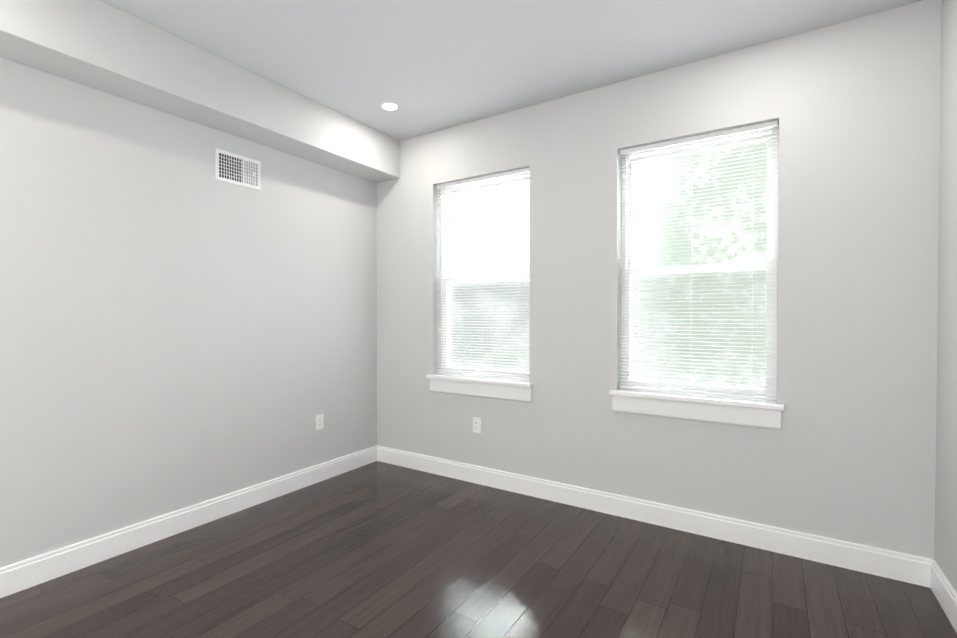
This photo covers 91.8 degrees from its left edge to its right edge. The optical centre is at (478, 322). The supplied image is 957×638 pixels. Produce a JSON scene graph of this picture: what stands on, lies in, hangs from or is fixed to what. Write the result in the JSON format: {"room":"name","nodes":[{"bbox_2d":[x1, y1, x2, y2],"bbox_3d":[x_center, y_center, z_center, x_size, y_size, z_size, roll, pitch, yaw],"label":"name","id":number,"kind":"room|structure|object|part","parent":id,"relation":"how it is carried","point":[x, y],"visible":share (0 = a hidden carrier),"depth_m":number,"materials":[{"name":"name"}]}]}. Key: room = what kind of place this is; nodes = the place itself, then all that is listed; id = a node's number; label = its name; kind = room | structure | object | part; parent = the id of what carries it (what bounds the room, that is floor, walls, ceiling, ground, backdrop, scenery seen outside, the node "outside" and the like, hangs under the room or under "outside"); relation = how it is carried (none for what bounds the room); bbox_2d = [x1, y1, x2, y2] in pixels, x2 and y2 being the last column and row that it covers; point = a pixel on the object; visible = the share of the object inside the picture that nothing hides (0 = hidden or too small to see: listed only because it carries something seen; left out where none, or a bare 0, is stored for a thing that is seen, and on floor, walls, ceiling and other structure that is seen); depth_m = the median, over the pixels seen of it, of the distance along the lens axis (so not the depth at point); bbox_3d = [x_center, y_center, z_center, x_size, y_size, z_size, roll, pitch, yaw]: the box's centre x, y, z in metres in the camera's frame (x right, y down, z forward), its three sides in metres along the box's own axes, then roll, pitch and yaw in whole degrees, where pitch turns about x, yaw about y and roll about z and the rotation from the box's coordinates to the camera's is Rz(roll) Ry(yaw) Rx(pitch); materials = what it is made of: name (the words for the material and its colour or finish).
{"room":"empty bedroom","nodes":[
{"label":"empty bedroom","id":0,"kind":"room"},
{"bbox_2d":[0,57,376,567],"bbox_3d":[-2.212,-0.129,2.077,0.220,2.680,5.090,0,1,32],"label":"wall","id":1,"kind":"structure","parent":0,"point":[181,327],"depth_m":2.56,"materials":[{"name":"grey paint"}]},
{"bbox_2d":[0,445,376,597],"bbox_3d":[-2.112,1.148,2.030,0.016,0.128,4.650,0,1,32],"label":"baseboard","id":2,"kind":"structure","parent":1,"relation":"attached to","point":[30,572],"depth_m":2.56,"materials":[{"name":"white paint"}]},
{"bbox_2d":[215,148,260,189],"bbox_3d":[-1.518,-0.965,2.944,0.012,0.190,0.295,0,1,32],"label":"air vent","id":3,"kind":"object","parent":1,"relation":"in","point":[233,168],"visible":1,"depth_m":2.94,"materials":[{"name":"white metal"}]},
{"bbox_2d":[219,153,257,185],"bbox_3d":[-1.517,-0.965,2.943,0.011,0.146,0.251,0,1,32],"label":"grille","id":4,"kind":"object","parent":3,"relation":"attached to","point":[236,169],"depth_m":2.94,"materials":[{"name":"white metal"}]},
{"bbox_2d":[316,414,323,429],"bbox_3d":[-1.191,0.748,3.484,0.007,0.114,0.070,0,1,32],"label":"electrical outlet","id":5,"kind":"object","parent":1,"relation":"attached to","point":[319,421],"visible":1,"depth_m":3.48,"materials":[{"name":"white plastic"}]},
{"bbox_2d":[0,0,399,182],"bbox_3d":[-2.005,-1.315,1.931,0.270,0.305,4.650,0,1,32],"label":"soffit","id":6,"kind":"structure","parent":0,"point":[102,46],"depth_m":2.43,"materials":[{"name":"grey paint"}]},
{"bbox_2d":[0,461,956,637],"bbox_3d":[-0.642,1.284,1.098,3.940,0.120,5.090,0,1,32],"label":"floor","id":7,"kind":"structure","parent":0,"point":[377,549],"depth_m":2.16,"materials":[{"name":"brown wood"}]},
{"bbox_2d":[100,0,922,140],"bbox_3d":[-0.642,-1.516,1.062,3.940,0.120,5.090,0,1,32],"label":"ceiling","id":8,"kind":"structure","parent":0,"point":[428,66],"depth_m":2.44,"materials":[{"name":"white paint"}]},
{"bbox_2d":[381,103,398,110],"bbox_3d":[-0.610,-1.481,3.193,0.122,0.005,0.122,0,1,32],"label":"recessed light","id":9,"kind":"object","parent":8,"relation":"in","point":[390,106],"visible":1,"depth_m":3.19,"materials":[{"name":"white paint"}]},
{"bbox_2d":[376,0,941,558],"bbox_3d":[0.664,-0.142,3.135,3.940,2.680,0.220,0,1,32],"label":"wall","id":10,"kind":"structure","parent":0,"point":[846,452],"depth_m":2.48,"materials":[{"name":"grey paint"}]},
{"bbox_2d":[473,417,480,432],"bbox_3d":[-0.013,0.764,3.442,0.070,0.114,0.007,0,1,32],"label":"electrical outlet","id":11,"kind":"object","parent":10,"relation":"attached to","point":[476,425],"visible":1,"depth_m":3.44,"materials":[{"name":"white plastic"}]},
{"bbox_2d":[426,373,532,387],"bbox_3d":[0.012,0.427,3.459,0.904,0.028,0.152,0,1,32],"label":"stool","id":12,"kind":"object","parent":10,"relation":"attached to","point":[488,380],"visible":0.9,"depth_m":3.40,"materials":[{"name":"white paint"}]},
{"bbox_2d":[430,379,531,401],"bbox_3d":[-0.008,0.496,3.428,0.880,0.108,0.019,0,1,32],"label":"apron","id":13,"kind":"object","parent":10,"relation":"attached to","point":[513,393],"visible":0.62,"depth_m":3.39,"materials":[{"name":"white paint"}]},
{"bbox_2d":[436,168,529,379],"bbox_3d":[0.056,-0.335,3.519,0.840,1.495,0.149,0,1,32],"label":"window","id":14,"kind":"structure","parent":10,"relation":"in","point":[445,245],"depth_m":3.53,"materials":[{"name":"white plastic"}]},
{"bbox_2d":[441,187,441,262],"bbox_3d":[-0.260,-0.334,3.637,0.069,1.451,0.026,0,1,8],"label":"blind cord","id":15,"kind":"object","parent":14,"relation":"hanging from","point":[441,224],"visible":0.88,"depth_m":3.61,"materials":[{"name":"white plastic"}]},
{"bbox_3d":[0.094,0.021,3.583,0.796,0.722,0.007,0,1,32],"label":"screen frame","id":16,"kind":"part","parent":14,"relation":"part of","materials":[{"name":"white plastic"}]},
{"bbox_3d":[0.024,-0.340,3.469,0.828,1.482,0.030,0,1,32],"label":"left window blind rails","id":17,"kind":"part","parent":14,"relation":"part of","materials":[{"name":"white plastic"}]},
{"bbox_3d":[0.060,0.018,3.529,0.788,0.750,0.038,0,1,32],"label":"left window sash","id":18,"kind":"part","parent":14,"relation":"part of","materials":[{"name":"white"}]},
{"bbox_3d":[0.062,0.024,3.533,0.742,0.692,0.004,0,1,32],"label":"sash glass","id":19,"kind":"part","parent":14,"relation":"part of","materials":[{"name":"clear glass"}]},
{"bbox_3d":[0.083,-0.683,3.557,0.788,0.747,0.030,0,1,32],"label":"left window sash","id":20,"kind":"part","parent":14,"relation":"part of","materials":[{"name":"white"}]},
{"bbox_2d":[450,280,528,371],"bbox_3d":[0.094,0.027,3.582,0.792,0.730,0.002,0,1,32],"label":"screen","id":21,"kind":"object","parent":14,"relation":"attached to","point":[505,313],"depth_m":3.58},
{"bbox_3d":[0.083,-0.683,3.557,0.742,0.701,0.004,0,1,32],"label":"sash glass","id":22,"kind":"part","parent":14,"relation":"part of","materials":[{"name":"clear glass"}]},
{"bbox_2d":[377,445,934,587],"bbox_3d":[0.601,1.135,3.051,3.500,0.128,0.016,0,1,32],"label":"baseboard","id":23,"kind":"structure","parent":10,"relation":"attached to","point":[904,567],"depth_m":2.64,"materials":[{"name":"white paint"}]},
{"bbox_2d":[609,388,783,410],"bbox_3d":[1.228,0.437,2.687,0.904,0.028,0.152,0,1,32],"label":"window sill","id":24,"kind":"structure","parent":10,"relation":"attached to","point":[720,400],"depth_m":2.62,"materials":[{"name":"white paint"}]},
{"bbox_2d":[612,395,780,429],"bbox_3d":[1.207,0.506,2.656,0.880,0.108,0.019,0,1,32],"label":"apron","id":25,"kind":"object","parent":10,"relation":"attached to","point":[746,416],"depth_m":2.62,"materials":[{"name":"white paint"}]},
{"bbox_2d":[619,120,778,399],"bbox_3d":[1.272,-0.325,2.747,0.840,1.495,0.149,0,1,32],"label":"window","id":26,"kind":"structure","parent":10,"relation":"in","point":[773,173],"depth_m":2.68,"materials":[{"name":"white plastic"}]},
{"bbox_2d":[628,152,638,334],"bbox_3d":[0.955,-0.324,2.865,0.069,1.451,0.026,0,1,8],"label":"blind cord","id":27,"kind":"object","parent":26,"relation":"hanging from","point":[628,152],"depth_m":2.86,"materials":[{"name":"white plastic"}]},
{"bbox_2d":[691,200,692,390],"bbox_3d":[1.240,-0.321,2.698,0.002,1.449,0.027,0,1,32],"label":"blind cord","id":28,"kind":"object","parent":26,"relation":"hanging from","point":[691,256],"depth_m":2.70,"materials":[{"name":"white fabric"}]},
{"bbox_3d":[1.277,0.033,2.760,0.742,0.692,0.004,0,1,32],"label":"sash glass","id":29,"kind":"part","parent":26,"relation":"part of","materials":[{"name":"clear glass"}]},
{"bbox_3d":[1.275,0.027,2.757,0.788,0.750,0.038,0,1,32],"label":"right window sash","id":30,"kind":"part","parent":26,"relation":"part of","materials":[{"name":"white"}]},
{"bbox_2d":[631,269,765,388],"bbox_3d":[1.309,0.037,2.810,0.792,0.730,0.002,0,1,32],"label":"screen","id":31,"kind":"object","parent":26,"relation":"attached to","point":[707,321],"depth_m":2.80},
{"bbox_3d":[1.240,-0.330,2.697,0.828,1.482,0.030,0,1,32],"label":"right window blind rails","id":32,"kind":"part","parent":26,"relation":"part of","materials":[{"name":"white plastic"}]},
{"bbox_3d":[1.299,-0.673,2.785,0.742,0.701,0.004,0,1,32],"label":"sash glass","id":33,"kind":"part","parent":26,"relation":"part of","materials":[{"name":"clear glass"}]},
{"bbox_3d":[1.299,-0.673,2.785,0.788,0.747,0.030,0,1,32],"label":"right window sash","id":34,"kind":"part","parent":26,"relation":"part of","materials":[{"name":"white"}]},
{"bbox_2d":[751,130,753,396],"bbox_3d":[1.497,-0.319,2.535,0.002,1.449,0.027,0,1,32],"label":"blind cord","id":35,"kind":"object","parent":26,"relation":"hanging from","point":[753,130],"depth_m":2.52,"materials":[{"name":"white fabric"}]},
{"bbox_2d":[935,0,956,592],"bbox_3d":[0.928,-0.104,0.082,0.220,2.680,5.090,0,1,32],"label":"wall","id":36,"kind":"structure","parent":0,"point":[946,494],"depth_m":1.99,"materials":[{"name":"grey paint"}]},
{"bbox_2d":[930,559,956,632],"bbox_3d":[0.828,1.171,0.162,0.016,0.128,4.650,0,1,32],"label":"baseboard","id":37,"kind":"structure","parent":36,"relation":"attached to","point":[943,591],"depth_m":1.95,"materials":[{"name":"white paint"}]},
{"label":"outside","id":38,"kind":"structure","parent":0,"visible":0},
{"bbox_2d":[451,140,776,400],"bbox_3d":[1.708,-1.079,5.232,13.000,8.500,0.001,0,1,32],"label":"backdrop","id":39,"kind":"structure","parent":38,"point":[511,263],"depth_m":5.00,"materials":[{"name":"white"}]}
]}

